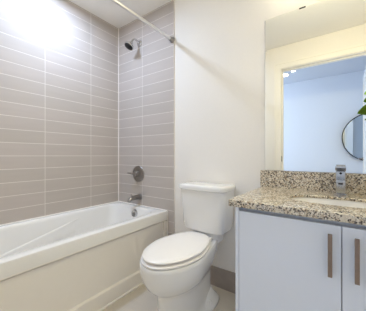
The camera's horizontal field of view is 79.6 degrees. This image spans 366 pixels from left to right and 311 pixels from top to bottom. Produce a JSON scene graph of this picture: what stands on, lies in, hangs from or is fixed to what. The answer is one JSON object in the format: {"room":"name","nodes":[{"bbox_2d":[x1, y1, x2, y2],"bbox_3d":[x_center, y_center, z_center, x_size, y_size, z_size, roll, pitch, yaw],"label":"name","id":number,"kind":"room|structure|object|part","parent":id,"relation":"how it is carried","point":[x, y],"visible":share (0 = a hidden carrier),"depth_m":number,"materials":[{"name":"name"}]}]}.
{"room":"bathroom","nodes":[
{"label":"bathroom","id":0,"kind":"room"},
{"bbox_2d":[0,0,117,224],"bbox_3d":[-1.151,-0.186,1.908,0.120,2.418,1.600,0,0,36],"label":"wall","id":1,"kind":"structure","parent":0,"point":[59,59],"depth_m":1.88,"materials":[{"name":"tile"}]},
{"bbox_2d":[69,0,171,27],"bbox_3d":[-0.156,-1.445,1.107,2.670,0.100,1.730,0,0,36],"label":"ceiling","id":2,"kind":"structure","parent":0,"point":[108,11],"depth_m":2.08,"materials":[{"name":"paint"}]},
{"bbox_2d":[119,0,174,235],"bbox_3d":[-0.392,-0.186,2.192,0.776,2.418,0.009,0,0,36],"label":"tiled wall","id":3,"kind":"structure","parent":0,"point":[146,72],"depth_m":2.14,"materials":[{"name":"tile"}]},
{"bbox_2d":[118,28,118,200],"bbox_3d":[-0.708,-0.449,2.411,0.006,1.892,0.007,0,0,36],"label":"trim","id":4,"kind":"structure","parent":3,"relation":"attached to","point":[118,28],"depth_m":2.41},
{"bbox_2d":[124,38,141,50],"bbox_3d":[-0.500,-1.097,2.163,0.099,0.129,0.165,0,0,36],"label":"shower","id":5,"kind":"object","parent":3,"relation":"attached to","point":[128,45],"visible":1,"depth_m":2.14,"materials":[{"name":"silver metal"}]},
{"bbox_2d":[127,193,141,202],"bbox_3d":[-0.483,0.415,2.156,0.068,0.078,0.155,0,0,36],"label":"tub spout","id":6,"kind":"object","parent":3,"relation":"attached to","point":[138,196],"visible":1,"depth_m":2.15,"materials":[{"name":"silver metal"}]},
{"bbox_2d":[127,166,143,181],"bbox_3d":[-0.476,0.185,2.204,0.175,0.164,0.071,0,0,36],"label":"shower valve","id":7,"kind":"object","parent":3,"relation":"attached to","point":[138,172],"visible":1,"depth_m":2.20,"materials":[{"name":"silver metal"}]},
{"bbox_3d":[-0.473,0.185,2.199,0.060,0.060,0.048,0,0,36],"label":"handle","id":8,"kind":"part","parent":7,"relation":"part of","materials":[{"name":"silver metal"}]},
{"bbox_2d":[111,0,174,42],"bbox_3d":[-0.527,-1.037,1.376,0.054,0.054,1.471,0,0,36],"label":"shower rod","id":9,"kind":"object","parent":3,"relation":"attached to","point":[171,39],"visible":1,"depth_m":1.68,"materials":[{"name":"silver metal"}]},
{"bbox_2d":[102,284,235,310],"bbox_3d":[-0.156,1.073,1.107,2.670,0.100,1.730,0,0,36],"label":"floor","id":10,"kind":"structure","parent":0,"point":[139,299],"depth_m":1.53,"materials":[{"name":"tile"}]},
{"bbox_2d":[0,201,167,310],"bbox_3d":[-0.851,0.760,1.612,0.712,0.526,1.470,0,0,36],"label":"bathtub","id":11,"kind":"object","parent":10,"relation":"on","point":[87,258],"visible":0.93,"depth_m":1.50,"materials":[{"name":"ceramic"}]},
{"bbox_2d":[0,202,166,278],"bbox_3d":[-0.856,0.704,1.615,0.699,0.402,1.469,0,0,36],"label":"basin","id":12,"kind":"object","parent":11,"relation":"in","point":[107,240],"depth_m":1.60,"materials":[{"name":"ceramic"}]},
{"bbox_3d":[-0.468,0.563,2.127,0.084,0.084,0.025,0,0,36],"label":"overflow plate","id":13,"kind":"part","parent":11,"relation":"part of","materials":[{"name":"silver metal"}]},
{"bbox_2d":[139,181,235,310],"bbox_3d":[0.025,0.618,1.434,0.396,0.811,0.728,0,0,36],"label":"toilet","id":14,"kind":"object","parent":10,"relation":"on","point":[175,268],"visible":1,"depth_m":1.37,"materials":[{"name":"ceramic"}]},
{"bbox_3d":[-0.035,0.584,1.358,0.348,0.014,0.524,0,0,36],"label":"seat","id":15,"kind":"part","parent":14,"relation":"part of","materials":[{"name":"plastic"}]},
{"bbox_3d":[-0.030,0.557,1.365,0.330,0.018,0.524,0,0,36],"label":"lid","id":16,"kind":"part","parent":14,"relation":"part of","materials":[{"name":"plastic"}]},
{"bbox_3d":[0.177,0.400,1.641,0.372,0.304,0.205,0,0,36],"label":"tank","id":17,"kind":"part","parent":14,"relation":"part of","materials":[{"name":"white ceramic"}]},
{"bbox_3d":[0.172,0.233,1.637,0.396,0.041,0.227,0,0,36],"label":"tank lid","id":18,"kind":"part","parent":14,"relation":"part of","materials":[{"name":"white ceramic"}]},
{"bbox_2d":[236,207,365,310],"bbox_3d":[0.745,0.634,1.011,0.853,0.778,0.568,0,0,36],"label":"vanity cabinet","id":19,"kind":"object","parent":10,"relation":"on","point":[285,262],"visible":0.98,"depth_m":0.90,"materials":[{"name":"paint"}]},
{"bbox_2d":[229,187,365,225],"bbox_3d":[0.742,0.229,1.031,0.884,0.033,0.555,0,0,36],"label":"countertop","id":20,"kind":"structure","parent":19,"relation":"on","point":[270,199],"depth_m":0.99,"materials":[{"name":"stone"}]},
{"bbox_2d":[291,197,365,208],"bbox_3d":[0.734,0.296,1.015,0.480,0.142,0.276,0,0,36],"label":"sink","id":21,"kind":"object","parent":20,"relation":"in","point":[345,203],"visible":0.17,"depth_m":1.13,"materials":[{"name":"white ceramic"}]},
{"bbox_2d":[335,166,346,195],"bbox_3d":[0.831,0.135,1.157,0.054,0.155,0.155,0,0,36],"label":"faucet","id":22,"kind":"object","parent":20,"relation":"on","point":[340,170],"visible":1,"depth_m":1.17,"materials":[{"name":"silver metal"}]},
{"bbox_3d":[0.819,0.135,1.140,0.036,0.030,0.113,0,0,36],"label":"spout","id":23,"kind":"part","parent":22,"relation":"part of","materials":[{"name":"silver metal"}]},
{"bbox_3d":[0.849,0.070,1.182,0.046,0.025,0.085,0,0,36],"label":"lever","id":24,"kind":"part","parent":22,"relation":"part of","materials":[{"name":"silver metal"}]},
{"bbox_3d":[0.551,0.371,0.823,0.014,0.158,0.035,0,0,36],"label":"handle","id":25,"kind":"part","parent":19,"relation":"part of","materials":[{"name":"brown metal"}]},
{"bbox_3d":[0.765,0.591,0.699,0.418,0.654,0.018,0,0,36],"label":"door","id":26,"kind":"part","parent":19,"relation":"part of","materials":[{"name":"paint"}]},
{"bbox_3d":[0.615,0.371,0.776,0.014,0.158,0.035,0,0,36],"label":"handle","id":27,"kind":"part","parent":19,"relation":"part of","materials":[{"name":"brown metal"}]},
{"bbox_2d":[175,0,358,272],"bbox_3d":[0.316,-0.186,1.759,2.430,2.418,0.120,0,0,36],"label":"wall","id":28,"kind":"structure","parent":0,"point":[220,44],"depth_m":1.70,"materials":[{"name":"paint"}]},
{"bbox_2d":[210,265,235,293],"bbox_3d":[0.246,0.948,1.730,0.799,0.150,0.010,0,0,36],"label":"baseboard","id":29,"kind":"structure","parent":28,"relation":"attached to","point":[224,279],"depth_m":1.68,"materials":[{"name":"tile"}]},
{"bbox_2d":[260,170,365,194],"bbox_3d":[0.896,0.157,1.251,0.892,0.111,0.020,0,0,36],"label":"backsplash","id":30,"kind":"structure","parent":28,"relation":"attached to","point":[313,181],"depth_m":1.33,"materials":[{"name":"stone"}]},
{"bbox_2d":[265,0,365,173],"bbox_3d":[0.911,-0.412,1.248,0.860,1.023,0.008,0,0,36],"label":"wall mirror","id":31,"kind":"object","parent":28,"relation":"attached to","point":[315,54],"visible":0.98,"depth_m":1.32,"materials":[{"name":"clear mirror"}]}
]}

